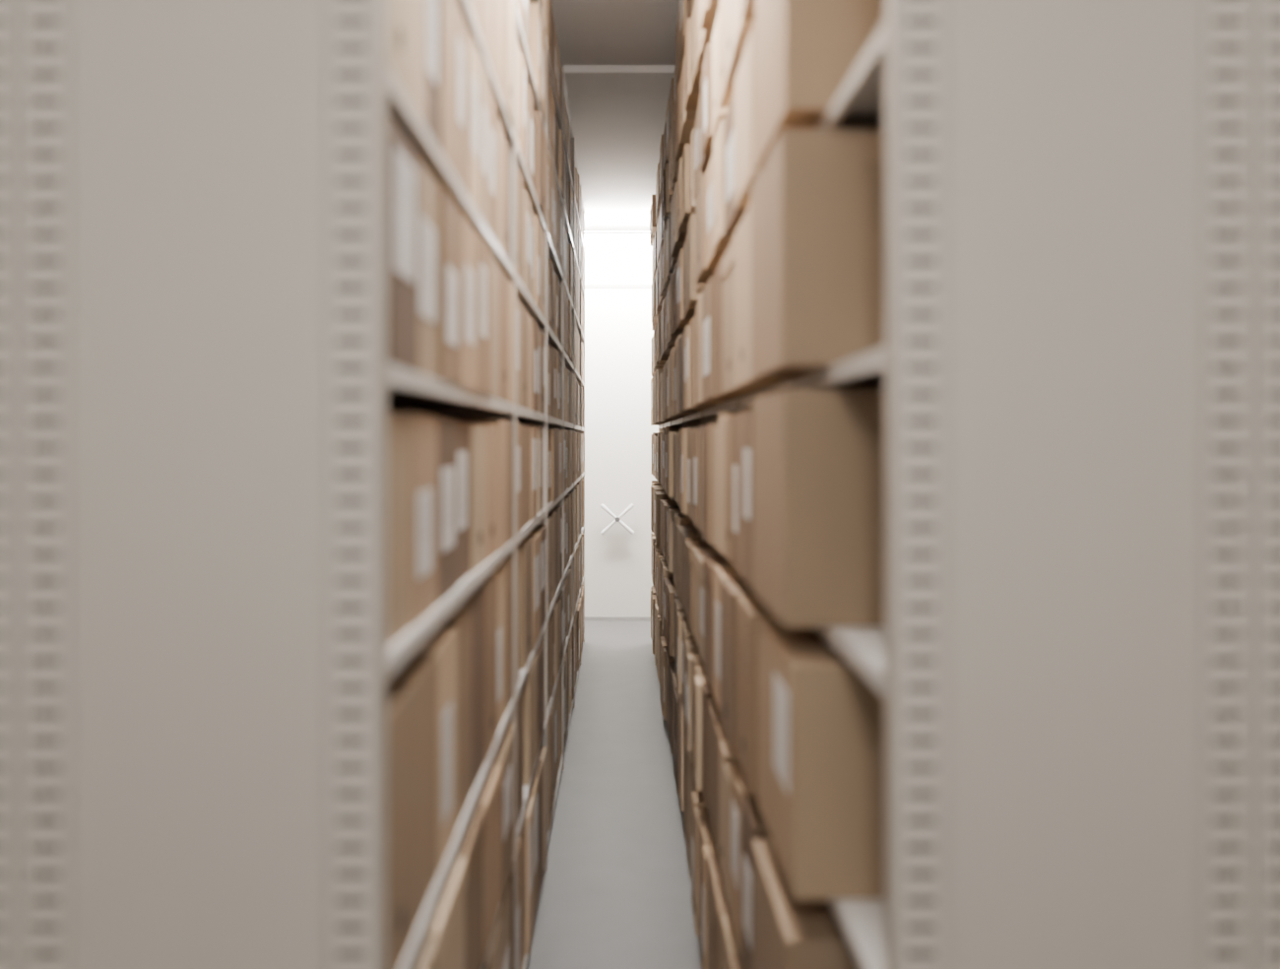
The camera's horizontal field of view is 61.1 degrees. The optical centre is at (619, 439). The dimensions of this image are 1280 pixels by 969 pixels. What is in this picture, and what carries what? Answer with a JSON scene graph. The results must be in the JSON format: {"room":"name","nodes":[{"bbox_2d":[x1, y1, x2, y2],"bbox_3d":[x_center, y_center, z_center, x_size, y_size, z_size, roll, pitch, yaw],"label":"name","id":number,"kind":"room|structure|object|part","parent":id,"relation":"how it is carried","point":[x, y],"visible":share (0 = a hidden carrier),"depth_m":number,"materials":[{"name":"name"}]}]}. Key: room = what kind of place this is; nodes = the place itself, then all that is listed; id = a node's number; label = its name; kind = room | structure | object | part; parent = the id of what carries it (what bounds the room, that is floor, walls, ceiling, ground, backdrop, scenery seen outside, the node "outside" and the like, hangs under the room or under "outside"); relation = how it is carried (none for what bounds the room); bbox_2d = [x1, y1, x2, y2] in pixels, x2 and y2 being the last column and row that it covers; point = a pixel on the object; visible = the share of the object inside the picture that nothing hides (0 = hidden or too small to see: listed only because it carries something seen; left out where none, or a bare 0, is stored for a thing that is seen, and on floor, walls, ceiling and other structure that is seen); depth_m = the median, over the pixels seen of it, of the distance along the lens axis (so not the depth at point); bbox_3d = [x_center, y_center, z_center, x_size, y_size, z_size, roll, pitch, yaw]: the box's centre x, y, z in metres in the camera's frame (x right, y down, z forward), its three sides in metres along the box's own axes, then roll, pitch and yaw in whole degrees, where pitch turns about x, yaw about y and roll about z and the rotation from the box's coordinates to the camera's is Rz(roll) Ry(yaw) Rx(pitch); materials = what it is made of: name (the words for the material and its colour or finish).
{"room":"archive storage room","nodes":[
{"label":"archive storage room","id":0,"kind":"room"},
{"bbox_2d":[526,620,702,968],"bbox_3d":[0.020,1.700,3.650,2.560,0.100,12.700,0,0,0],"label":"floor","id":1,"kind":"structure","parent":0,"point":[615,891],"depth_m":4.53,"materials":[{"name":"grey concrete"}]},
{"bbox_2d":[0,0,584,968],"bbox_3d":[-0.698,-0.102,5.030,0.844,3.504,7.540,0,0,0],"label":"shelving rack","id":2,"kind":"object","parent":1,"relation":"on","point":[199,387],"visible":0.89,"depth_m":1.26,"materials":[{"name":"metal"}]},
{"bbox_3d":[-0.700,-0.100,1.282,0.840,3.500,0.045,0,0,0],"label":"panel","id":3,"kind":"part","parent":2,"relation":"part of","materials":[{"name":"paint"}]},
{"bbox_2d":[386,0,584,968],"bbox_3d":[-0.453,-0.121,5.044,0.364,3.382,7.452,0,0,0],"label":"boxes","id":4,"kind":"object","parent":2,"relation":"in","point":[451,305],"visible":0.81,"depth_m":2.10,"materials":[{"name":"cardboard"}]},
{"bbox_2d":[658,0,1279,968],"bbox_3d":[0.738,-0.102,5.030,0.844,3.504,7.540,0,0,0],"label":"shelving rack","id":5,"kind":"object","parent":1,"relation":"on","point":[1074,662],"visible":0.56,"depth_m":1.26,"materials":[{"name":"metal"}]},
{"bbox_2d":[649,0,789,968],"bbox_3d":[0.424,-0.121,5.409,0.377,3.381,6.698,0,0,0],"label":"boxes","id":6,"kind":"object","parent":5,"relation":"in","point":[706,610],"visible":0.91,"depth_m":3.06,"materials":[{"name":"cardboard"}]},
{"bbox_2d":[752,838,859,968],"bbox_3d":[0.430,0.915,1.825,0.360,0.330,0.410,0,0,0],"label":"cardboard box","id":7,"kind":"object","parent":5,"relation":"in","point":[789,932],"visible":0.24,"depth_m":1.72,"materials":[{"name":"cardboard"}]},
{"bbox_2d":[751,128,885,379],"bbox_3d":[0.427,-0.291,1.835,0.360,0.356,0.390,0,0,0],"label":"cardboard box","id":8,"kind":"object","parent":5,"relation":"on","point":[818,196],"visible":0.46,"depth_m":1.64,"materials":[{"name":"cardboard"}]},
{"bbox_2d":[752,389,885,627],"bbox_3d":[0.430,0.105,1.835,0.360,0.360,0.390,0,0,0],"label":"cardboard box","id":9,"kind":"object","parent":5,"relation":"in","point":[818,456],"visible":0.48,"depth_m":1.64,"materials":[{"name":"cardboard"}]},
{"bbox_2d":[755,0,885,169],"bbox_3d":[0.435,-0.668,1.845,0.360,0.324,0.370,0,0,0],"label":"cardboard box","id":10,"kind":"object","parent":5,"relation":"on","point":[806,51],"visible":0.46,"depth_m":1.66,"materials":[{"name":"cardboard"}]},
{"bbox_2d":[758,618,885,898],"bbox_3d":[0.437,0.507,1.810,0.361,0.344,0.420,0,0,0],"label":"cardboard box","id":11,"kind":"object","parent":5,"relation":"in","point":[821,723],"visible":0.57,"depth_m":1.60,"materials":[{"name":"cardboard"}]},
{"bbox_3d":[0.740,-0.100,1.282,0.840,3.500,0.045,0,0,0],"label":"panel","id":12,"kind":"part","parent":5,"relation":"part of","materials":[{"name":"paint"}]},
{"bbox_2d":[553,0,679,231],"bbox_3d":[0.020,-1.950,3.650,2.560,0.100,12.700,0,0,0],"label":"ceiling","id":13,"kind":"structure","parent":0,"point":[617,137],"depth_m":6.25,"materials":[{"name":"paint"}]},
{"bbox_2d":[584,231,649,244],"bbox_3d":[0.000,-1.790,9.280,2.000,0.220,0.160,0,0,0],"label":"fluorescent ceiling light","id":14,"kind":"object","parent":13,"relation":"hanging from","point":[591,237],"visible":0.14,"depth_m":9.21,"materials":[{"name":"white"}]},
{"bbox_2d":[563,64,675,94],"bbox_3d":[0.020,-1.880,5.675,2.360,0.040,0.350,0,0,0],"label":"beam","id":15,"kind":"structure","parent":13,"relation":"attached to","point":[579,79],"depth_m":5.60,"materials":[{"name":"paint"}]},
{"bbox_2d":[584,244,652,284],"bbox_3d":[0.020,-0.125,9.950,2.560,3.550,0.100,0,0,0],"label":"wall","id":16,"kind":"structure","parent":0,"point":[605,264],"depth_m":9.90,"materials":[{"name":"white paint"}]},
{"bbox_2d":[584,284,651,288],"bbox_3d":[0.020,-1.387,9.875,2.360,0.035,0.050,0,0,0],"label":"trim","id":17,"kind":"structure","parent":16,"relation":"attached to","point":[586,286],"depth_m":9.85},
{"bbox_2d":[584,288,658,620],"bbox_3d":[0.000,0.140,9.868,1.700,3.020,0.037,0,0,0],"label":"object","id":18,"kind":"structure","parent":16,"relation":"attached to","point":[618,333],"depth_m":9.86,"materials":[{"name":"paint"}]},
{"bbox_2d":[600,504,634,534],"bbox_3d":[-0.018,0.725,9.800,0.304,0.284,0.038,0,0,0],"label":"handle","id":19,"kind":"object","parent":18,"relation":"attached to","point":[603,506],"visible":1,"depth_m":9.79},
{"bbox_3d":[0.000,1.633,9.852,1.700,0.035,0.005,0,0,0],"label":"kick strip","id":20,"kind":"part","parent":18,"relation":"part of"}
]}

